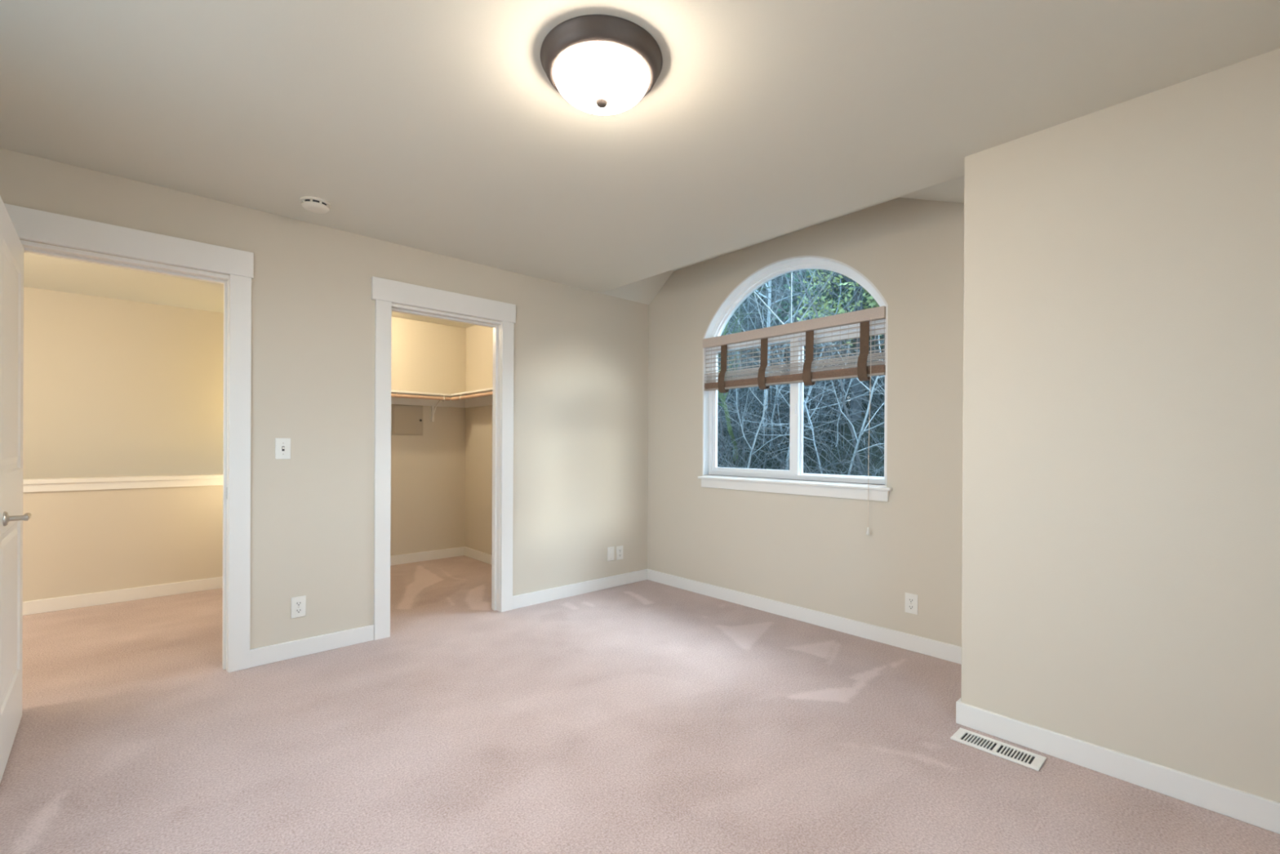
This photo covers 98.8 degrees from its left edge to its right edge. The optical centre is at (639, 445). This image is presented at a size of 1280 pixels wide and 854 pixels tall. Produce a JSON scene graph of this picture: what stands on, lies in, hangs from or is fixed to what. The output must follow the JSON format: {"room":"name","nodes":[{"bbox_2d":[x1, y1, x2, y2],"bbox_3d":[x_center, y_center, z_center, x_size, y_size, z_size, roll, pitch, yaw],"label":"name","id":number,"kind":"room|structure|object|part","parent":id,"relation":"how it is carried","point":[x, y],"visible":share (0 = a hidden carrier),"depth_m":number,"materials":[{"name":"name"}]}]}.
{"room":"empty bedroom","nodes":[
{"label":"empty bedroom","id":0,"kind":"room"},
{"bbox_2d":[22,286,223,479],"bbox_3d":[-4.632,0.740,4.830,7.350,4.054,0.100,0,0,-42],"label":"wall","id":1,"kind":"structure","parent":0,"point":[113,387],"depth_m":4.81,"materials":[{"name":"beige paint"}]},
{"bbox_2d":[22,316,466,601],"bbox_3d":[-3.983,0.745,4.119,7.350,4.054,0.145,0,0,-42],"label":"wall","id":2,"kind":"structure","parent":0,"point":[86,541],"depth_m":4.43,"materials":[{"name":"beige paint"}]},
{"bbox_2d":[22,576,222,615],"bbox_3d":[-5.010,1.121,3.115,4.480,0.094,0.015,0,0,-42],"label":"baseboard","id":3,"kind":"structure","parent":2,"relation":"attached to","point":[46,605],"depth_m":4.11,"materials":[{"name":"white paint"}]},
{"bbox_2d":[22,473,222,492],"bbox_3d":[-5.050,0.275,3.161,4.480,0.087,0.159,0,0,-42],"label":"trim","id":4,"kind":"structure","parent":2,"relation":"on","point":[29,485],"depth_m":4.11,"materials":[{"name":"white paint"}]},
{"bbox_2d":[391,404,422,435],"bbox_3d":[-2.330,-0.260,5.510,0.298,0.303,0.023,0,0,-42],"label":"access panel","id":5,"kind":"object","parent":2,"relation":"attached to","point":[407,420],"visible":1,"depth_m":5.50,"materials":[{"name":"beige paint"}]},
{"bbox_2d":[390,546,464,565],"bbox_3d":[-2.581,1.130,5.295,1.848,0.094,0.015,0,0,-42],"label":"baseboard","id":6,"kind":"structure","parent":2,"relation":"attached to","point":[459,551],"depth_m":5.64,"materials":[{"name":"white paint"}]},
{"bbox_2d":[391,387,492,421],"bbox_3d":[-2.014,-0.386,4.692,1.863,0.270,1.655,0,0,-42],"label":"closet shelf","id":7,"kind":"object","parent":2,"relation":"attached to","point":[485,400],"visible":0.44,"depth_m":5.56,"materials":[{"name":"white paint"}]},
{"bbox_2d":[391,393,450,400],"bbox_3d":[-2.490,-0.476,4.994,1.558,0.033,0.033,0,0,-42],"label":"closet rod","id":8,"kind":"object","parent":7,"relation":"attached to","point":[394,395],"visible":0.34,"depth_m":5.31,"materials":[{"name":"brown wood"}]},
{"bbox_2d":[450,391,492,400],"bbox_3d":[-1.437,-0.470,5.022,0.033,0.033,1.343,0,0,-42],"label":"closet rod","id":9,"kind":"object","parent":7,"relation":"attached to","point":[487,393],"visible":0.66,"depth_m":5.15,"materials":[{"name":"brown wood"}]},
{"bbox_2d":[0,147,648,648],"bbox_3d":[-2.569,-0.268,2.577,7.350,2.900,0.120,0,0,-42],"label":"wall","id":10,"kind":"structure","parent":0,"point":[580,356],"depth_m":3.27,"materials":[{"name":"beige paint"}]},
{"bbox_2d":[0,195,31,782],"bbox_3d":[-2.433,0.158,2.110,0.162,2.028,0.766,0,0,-42],"label":"door","id":11,"kind":"structure","parent":10,"relation":"in","point":[11,249],"depth_m":2.10,"materials":[{"name":"white paint"}]},
{"bbox_3d":[-2.274,0.260,2.008,0.063,0.052,0.137,0,0,-42],"label":"lever handle","id":12,"kind":"part","parent":11,"relation":"part of","materials":[{"name":"silver metal"}]},
{"bbox_2d":[4,203,253,672],"bbox_3d":[-2.470,0.075,2.652,0.967,2.214,0.146,0,0,-42],"label":"trim","id":13,"kind":"structure","parent":10,"relation":"attached to","point":[29,224],"depth_m":2.87,"materials":[{"name":"white paint"}]},
{"bbox_3d":[-2.424,-0.964,2.606,0.967,0.135,0.026,0,0,-42],"label":"head casing","id":14,"kind":"part","parent":13,"relation":"part of","materials":[{"name":"white paint"}]},
{"bbox_3d":[-2.175,0.247,2.889,0.002,0.063,0.036,0,0,-42],"label":"strike plate","id":15,"kind":"part","parent":13,"relation":"part of","materials":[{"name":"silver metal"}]},
{"bbox_3d":[-2.115,0.143,2.900,0.092,2.081,0.019,0,0,-42],"label":"casing","id":16,"kind":"part","parent":13,"relation":"part of","materials":[{"name":"white paint"}]},
{"bbox_2d":[275,438,290,458],"bbox_3d":[-1.972,0.014,3.033,0.072,0.116,0.014,0,0,-42],"label":"light switch","id":17,"kind":"object","parent":10,"relation":"attached to","point":[282,446],"visible":1,"depth_m":3.03,"materials":[{"name":"white plastic"}]},
{"bbox_2d":[291,595,306,617],"bbox_3d":[-1.922,0.905,3.089,0.072,0.116,0.008,0,0,-42],"label":"wall outlet","id":18,"kind":"object","parent":10,"relation":"attached to","point":[298,603],"visible":1,"depth_m":3.09,"materials":[{"name":"white plastic"}]},
{"bbox_2d":[295,608,302,613],"bbox_3d":[-1.921,0.926,3.087,0.030,0.025,0.002,0,0,-42],"label":"receptacle","id":19,"kind":"object","parent":18,"relation":"attached to","point":[297,610],"depth_m":3.09,"materials":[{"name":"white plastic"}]},
{"bbox_2d":[295,600,302,605],"bbox_3d":[-1.921,0.886,3.087,0.030,0.025,0.002,0,0,-42],"label":"receptacle","id":20,"kind":"object","parent":18,"relation":"attached to","point":[297,602],"depth_m":3.09,"materials":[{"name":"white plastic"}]},
{"bbox_2d":[249,624,373,667],"bbox_3d":[-1.860,1.138,3.143,0.627,0.094,0.015,0,0,-42],"label":"baseboard","id":21,"kind":"structure","parent":10,"relation":"attached to","point":[304,646],"depth_m":3.12,"materials":[{"name":"white paint"}]},
{"bbox_2d":[371,276,515,639],"bbox_3d":[-1.315,0.080,3.708,0.975,2.214,0.146,0,0,-42],"label":"trim","id":22,"kind":"structure","parent":10,"relation":"attached to","point":[384,292],"depth_m":3.65,"materials":[{"name":"white paint"}]},
{"bbox_3d":[-1.587,0.145,3.383,0.092,2.081,0.019,0,0,-42],"label":"casing","id":23,"kind":"part","parent":22,"relation":"part of","materials":[{"name":"white paint"}]},
{"bbox_3d":[-1.269,-0.960,3.662,0.975,0.135,0.026,0,0,-42],"label":"head casing","id":24,"kind":"part","parent":22,"relation":"part of","materials":[{"name":"white paint"}]},
{"bbox_3d":[-0.959,0.148,3.957,0.092,2.081,0.019,0,0,-42],"label":"casing","id":25,"kind":"part","parent":22,"relation":"part of","materials":[{"name":"white paint"}]},
{"bbox_2d":[512,568,647,608],"bbox_3d":[-0.436,1.143,4.444,1.343,0.094,0.015,0,0,-42],"label":"baseboard","id":26,"kind":"structure","parent":10,"relation":"attached to","point":[519,601],"depth_m":4.37,"materials":[{"name":"white paint"}]},
{"bbox_2d":[607,546,613,560],"bbox_3d":[-0.246,0.908,4.622,0.072,0.116,0.008,0,0,-42],"label":"cable plate","id":27,"kind":"object","parent":10,"relation":"attached to","point":[610,549],"visible":1,"depth_m":4.62,"materials":[{"name":"white plastic"}]},
{"bbox_2d":[616,545,622,559],"bbox_3d":[-0.172,0.912,4.689,0.072,0.116,0.008,0,0,-42],"label":"wall outlet","id":28,"kind":"object","parent":10,"relation":"attached to","point":[619,548],"visible":1,"depth_m":4.68,"materials":[{"name":"white plastic"}]},
{"bbox_2d":[465,324,493,555],"bbox_3d":[-1.187,-0.042,5.248,0.110,2.454,1.955,0,0,-42],"label":"wall","id":29,"kind":"structure","parent":0,"point":[479,339],"depth_m":5.70,"materials":[{"name":"beige paint"}]},
{"bbox_2d":[463,546,491,564],"bbox_3d":[-1.239,1.137,5.207,0.015,0.094,1.955,0,0,-42],"label":"baseboard","id":30,"kind":"structure","parent":29,"relation":"attached to","point":[473,553],"depth_m":5.67,"materials":[{"name":"white paint"}]},
{"bbox_2d":[0,555,1279,853],"bbox_3d":[-0.630,1.192,2.692,4.096,0.001,6.560,0,0,-42],"label":"floor","id":31,"kind":"structure","parent":0,"point":[646,716],"depth_m":2.19,"materials":[{"name":"carpet"}]},
{"bbox_2d":[950,727,1046,770],"bbox_3d":[1.417,1.199,2.179,0.122,0.008,0.300,0,0,-42],"label":"floor vent","id":32,"kind":"object","parent":31,"relation":"in","point":[993,746],"visible":1,"depth_m":2.17,"materials":[{"name":"white metal"}]},
{"bbox_2d":[0,0,1279,328],"bbox_3d":[-2.074,-1.417,1.965,7.450,0.298,7.760,0,0,-42],"label":"ceiling","id":33,"kind":"structure","parent":0,"point":[438,126],"depth_m":2.05,"materials":[{"name":"white paint"}]},
{"bbox_2d":[299,195,331,213],"bbox_3d":[-1.688,-1.247,2.854,0.140,0.041,0.140,0,0,-42],"label":"smoke detector","id":34,"kind":"object","parent":33,"relation":"attached to","point":[313,204],"visible":1,"depth_m":2.82,"materials":[{"name":"beige plastic"}]},
{"bbox_2d":[540,14,662,115],"bbox_3d":[-0.125,-1.184,1.797,0.398,0.148,0.398,0,0,-42],"label":"ceiling light","id":35,"kind":"object","parent":33,"relation":"attached to","point":[601,64],"visible":1,"depth_m":1.69,"materials":[{"name":"white glass"}]},
{"bbox_3d":[-0.125,-1.171,1.797,0.310,0.090,0.310,0,0,-42],"label":"lamp shade","id":36,"kind":"part","parent":35,"relation":"part of","materials":[{"name":"white glass"}]},
{"bbox_2d":[647,197,964,646],"bbox_3d":[1.073,-0.276,3.928,0.150,2.950,3.040,0,0,-42],"label":"wall","id":37,"kind":"structure","parent":0,"point":[815,553],"depth_m":3.47,"materials":[{"name":"beige paint"}]},
{"bbox_2d":[697,255,892,501],"bbox_3d":[1.048,-0.495,3.915,0.166,1.657,1.537,0,0,-42],"label":"window","id":38,"kind":"structure","parent":37,"relation":"in","point":[797,482],"depth_m":3.90,"materials":[{"name":"white paint"}]},
{"bbox_3d":[0.865,-0.279,4.172,0.028,0.963,0.782,0,0,-42],"label":"sliding sash","id":39,"kind":"part","parent":38,"relation":"part of","materials":[{"name":"white plastic"}]},
{"bbox_2d":[702,306,885,534],"bbox_3d":[1.001,-0.155,3.889,0.098,1.404,1.459,0,0,-42],"label":"roman shade","id":40,"kind":"object","parent":38,"relation":"attached to","point":[864,371],"visible":0.95,"depth_m":3.76,"materials":[{"name":"beige wood"}]},
{"bbox_3d":[1.420,-0.143,3.392,0.027,1.310,0.004,0,0,-42],"label":"lift cord","id":41,"kind":"part","parent":40,"relation":"part of","materials":[{"name":"white fabric"}]},
{"bbox_3d":[1.082,-1.064,3.953,0.037,0.428,1.392,0,0,-42],"label":"arch sash","id":42,"kind":"part","parent":38,"relation":"part of","materials":[{"name":"white plastic"}]},
{"bbox_3d":[1.347,-0.276,3.684,0.020,0.963,0.630,0,0,-42],"label":"fixed sash","id":43,"kind":"part","parent":38,"relation":"part of","materials":[{"name":"white plastic"}]},
{"bbox_2d":[905,592,917,614],"bbox_3d":[1.598,0.928,3.232,0.008,0.116,0.072,0,0,-42],"label":"wall outlet","id":44,"kind":"object","parent":37,"relation":"attached to","point":[911,599],"visible":1,"depth_m":3.23,"materials":[{"name":"white plastic"}]},
{"bbox_2d":[960,48,1279,802],"bbox_3d":[2.343,-0.241,1.998,0.880,2.900,1.836,0,0,-42],"label":"wall","id":45,"kind":"structure","parent":0,"point":[1121,552],"depth_m":1.96,"materials":[{"name":"beige paint"}]},
{"bbox_2d":[647,568,1279,834],"bbox_3d":[1.292,1.155,3.020,0.745,0.094,4.450,0,0,-42],"label":"baseboard","id":46,"kind":"structure","parent":45,"relation":"attached to","point":[1250,808],"depth_m":2.14,"materials":[{"name":"white paint"}]},
{"label":"outside","id":47,"kind":"structure","parent":0,"visible":0},
{"bbox_2d":[717,269,884,476],"bbox_3d":[4.249,-6.307,16.818,21.000,17.764,30.000,0,0,-42],"label":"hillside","id":48,"kind":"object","parent":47,"point":[846,430],"depth_m":9.52,"materials":[{"name":"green plant"}]},
{"bbox_2d":[717,319,759,452],"bbox_3d":[0.918,-1.739,9.617,2.954,5.283,4.408,0,0,40],"label":"bare tree","id":49,"kind":"object","parent":48,"relation":"on","point":[731,319],"visible":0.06,"depth_m":9.91,"materials":[{"name":"grey plant"}]},
{"bbox_2d":[718,298,761,407],"bbox_3d":[1.290,-1.809,10.758,3.415,4.093,2.288,0,0,-18],"label":"bare tree","id":50,"kind":"object","parent":48,"relation":"on","point":[751,299],"visible":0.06,"depth_m":10.68,"materials":[{"name":"grey plant"}]},
{"bbox_2d":[717,315,764,463],"bbox_3d":[0.890,-2.562,11.587,3.680,6.090,4.335,0,0,-20],"label":"bare tree","id":51,"kind":"object","parent":48,"relation":"on","point":[718,406],"visible":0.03,"depth_m":10.02,"materials":[{"name":"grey plant"}]},
{"bbox_2d":[727,304,766,417],"bbox_3d":[1.464,-3.634,13.835,3.888,6.434,4.580,0,0,-21],"label":"bare tree","id":52,"kind":"object","parent":48,"relation":"on","point":[757,304],"visible":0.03,"depth_m":12.31,"materials":[{"name":"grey plant"}]},
{"bbox_2d":[746,294,751,327],"bbox_3d":[2.487,-5.519,14.541,3.868,5.550,3.488,0,0,-9],"label":"bare tree","id":53,"kind":"object","parent":48,"relation":"on","point":[750,295],"visible":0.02,"depth_m":14.90,"materials":[{"name":"grey plant"}]},
{"bbox_2d":[717,284,781,461],"bbox_3d":[0.513,-1.375,8.878,3.251,3.455,3.788,0,0,25],"label":"tree","id":54,"kind":"object","parent":48,"relation":"on","point":[722,397],"visible":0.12,"depth_m":9.35,"materials":[{"name":"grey plant"}]},
{"bbox_2d":[721,278,780,403],"bbox_3d":[2.172,-4.578,12.310,3.978,7.560,3.936,0,0,-32],"label":"bare tree","id":55,"kind":"object","parent":48,"relation":"on","point":[738,311],"visible":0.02,"depth_m":12.23,"materials":[{"name":"grey plant"}]},
{"bbox_2d":[724,281,779,431],"bbox_3d":[1.834,-1.924,10.842,2.974,3.564,1.993,0,0,-16],"label":"bare tree","id":56,"kind":"object","parent":48,"relation":"on","point":[773,282],"visible":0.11,"depth_m":10.68,"materials":[{"name":"grey plant"}]},
{"bbox_2d":[724,271,817,409],"bbox_3d":[2.555,-2.558,11.411,2.467,3.925,2.736,0,0,24],"label":"bare tree","id":57,"kind":"object","parent":48,"relation":"on","point":[802,271],"visible":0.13,"depth_m":11.15,"materials":[{"name":"grey plant"}]},
{"bbox_2d":[723,271,839,428],"bbox_3d":[2.053,-4.501,10.043,5.287,8.596,4.638,0,0,-42],"label":"tree","id":58,"kind":"object","parent":48,"relation":"on","point":[830,279],"visible":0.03,"depth_m":10.17,"materials":[{"name":"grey plant"}]},
{"bbox_2d":[746,272,817,348],"bbox_3d":[3.681,-3.658,12.485,3.231,4.636,2.914,0,0,-16],"label":"bare tree","id":59,"kind":"object","parent":48,"relation":"on","point":[790,273],"visible":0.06,"depth_m":12.55,"materials":[{"name":"grey plant"}]},
{"bbox_2d":[717,299,862,474],"bbox_3d":[2.466,-1.029,8.877,2.462,3.370,1.363,0,0,2],"label":"bare tree","id":60,"kind":"object","parent":48,"relation":"on","point":[807,411],"visible":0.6,"depth_m":8.62,"materials":[{"name":"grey plant"}]},
{"bbox_2d":[718,270,871,468],"bbox_3d":[1.607,-1.257,8.637,2.545,4.552,3.798,0,0,-10],"label":"bare tree","id":61,"kind":"object","parent":48,"relation":"on","point":[764,405],"visible":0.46,"depth_m":8.61,"materials":[{"name":"grey plant"}]},
{"bbox_2d":[761,309,831,433],"bbox_3d":[2.881,-1.498,10.211,1.129,2.791,2.039,0,0,-9],"label":"bare tree","id":62,"kind":"object","parent":48,"relation":"on","point":[782,386],"visible":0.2,"depth_m":10.01,"materials":[{"name":"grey plant"}]},
{"bbox_2d":[791,270,802,317],"bbox_3d":[4.364,-5.811,14.424,2.698,5.341,2.277,0,0,-42],"label":"leafy tree","id":63,"kind":"object","parent":48,"relation":"on","point":[798,270],"visible":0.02,"depth_m":14.20,"materials":[{"name":"green plant"}]},
{"bbox_2d":[762,271,832,349],"bbox_3d":[4.536,-5.726,15.021,4.418,7.311,5.204,0,0,38],"label":"bare tree","id":64,"kind":"object","parent":48,"relation":"on","point":[775,311],"visible":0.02,"depth_m":13.56,"materials":[{"name":"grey plant"}]},
{"bbox_2d":[717,271,884,476],"bbox_3d":[4.393,-2.667,13.507,9.931,9.361,19.272,0,0,3],"label":"thicket","id":65,"kind":"object","parent":48,"relation":"on","point":[752,396],"visible":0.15,"depth_m":9.18,"materials":[{"name":"green plant"}]},
{"bbox_2d":[727,269,876,475],"bbox_3d":[1.632,-1.905,8.041,3.812,5.355,3.237,0,0,9],"label":"bare tree","id":66,"kind":"object","parent":48,"relation":"on","point":[841,389],"visible":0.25,"depth_m":7.84,"materials":[{"name":"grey plant"}]},
{"bbox_2d":[729,269,884,470],"bbox_3d":[2.922,-1.714,8.439,3.387,5.389,3.756,0,0,-36],"label":"bare tree","id":67,"kind":"object","parent":48,"relation":"on","point":[840,287],"visible":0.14,"depth_m":8.71,"materials":[{"name":"grey plant"}]},
{"bbox_2d":[742,269,882,446],"bbox_3d":[2.241,-2.030,9.047,2.748,4.372,3.047,0,0,42],"label":"bare tree","id":68,"kind":"object","parent":48,"relation":"on","point":[800,302],"visible":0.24,"depth_m":9.21,"materials":[{"name":"grey plant"}]},
{"bbox_2d":[775,269,872,417],"bbox_3d":[3.467,-3.774,9.357,3.543,6.804,3.580,0,0,32],"label":"bare tree","id":69,"kind":"object","parent":48,"relation":"on","point":[855,308],"visible":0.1,"depth_m":9.04,"materials":[{"name":"grey plant"}]},
{"bbox_2d":[765,269,884,395],"bbox_3d":[3.450,-3.321,10.885,3.296,5.030,4.325,0,0,-42],"label":"evergreen tree","id":70,"kind":"object","parent":48,"relation":"on","point":[808,273],"visible":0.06,"depth_m":10.41,"materials":[{"name":"green plant"}]},
{"bbox_2d":[772,275,884,475],"bbox_3d":[2.947,-1.206,7.034,2.953,4.698,3.274,0,0,26],"label":"bare tree","id":71,"kind":"object","parent":48,"relation":"on","point":[877,377],"visible":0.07,"depth_m":7.45,"materials":[{"name":"grey plant"}]},
{"bbox_2d":[782,270,884,447],"bbox_3d":[3.357,-1.786,8.414,2.471,3.932,2.740,0,0,13],"label":"bare tree","id":72,"kind":"object","parent":48,"relation":"on","point":[851,381],"visible":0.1,"depth_m":8.80,"materials":[{"name":"grey plant"}]},
{"bbox_2d":[788,269,884,422],"bbox_3d":[3.780,-2.703,9.235,2.490,4.896,2.382,0,0,-22],"label":"leafy tree","id":73,"kind":"object","parent":48,"relation":"on","point":[855,404],"visible":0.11,"depth_m":9.11,"materials":[{"name":"green plant"}]},
{"bbox_2d":[810,278,871,406],"bbox_3d":[5.618,-4.351,10.927,5.370,7.543,4.559,0,0,-10],"label":"bare tree","id":74,"kind":"object","parent":48,"relation":"on","point":[819,391],"visible":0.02,"depth_m":10.53,"materials":[{"name":"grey plant"}]},
{"bbox_2d":[808,284,884,354],"bbox_3d":[3.572,-2.228,8.468,2.611,3.746,2.354,0,0,2],"label":"bare tree","id":75,"kind":"object","parent":48,"relation":"on","point":[821,285],"visible":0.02,"depth_m":8.04,"materials":[{"name":"grey plant"}]},
{"bbox_2d":[813,339,884,475],"bbox_3d":[3.387,-0.776,6.680,2.328,4.163,3.473,0,0,-32],"label":"bare tree","id":76,"kind":"object","parent":48,"relation":"on","point":[884,340],"visible":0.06,"depth_m":7.14,"materials":[{"name":"grey plant"}]}
]}

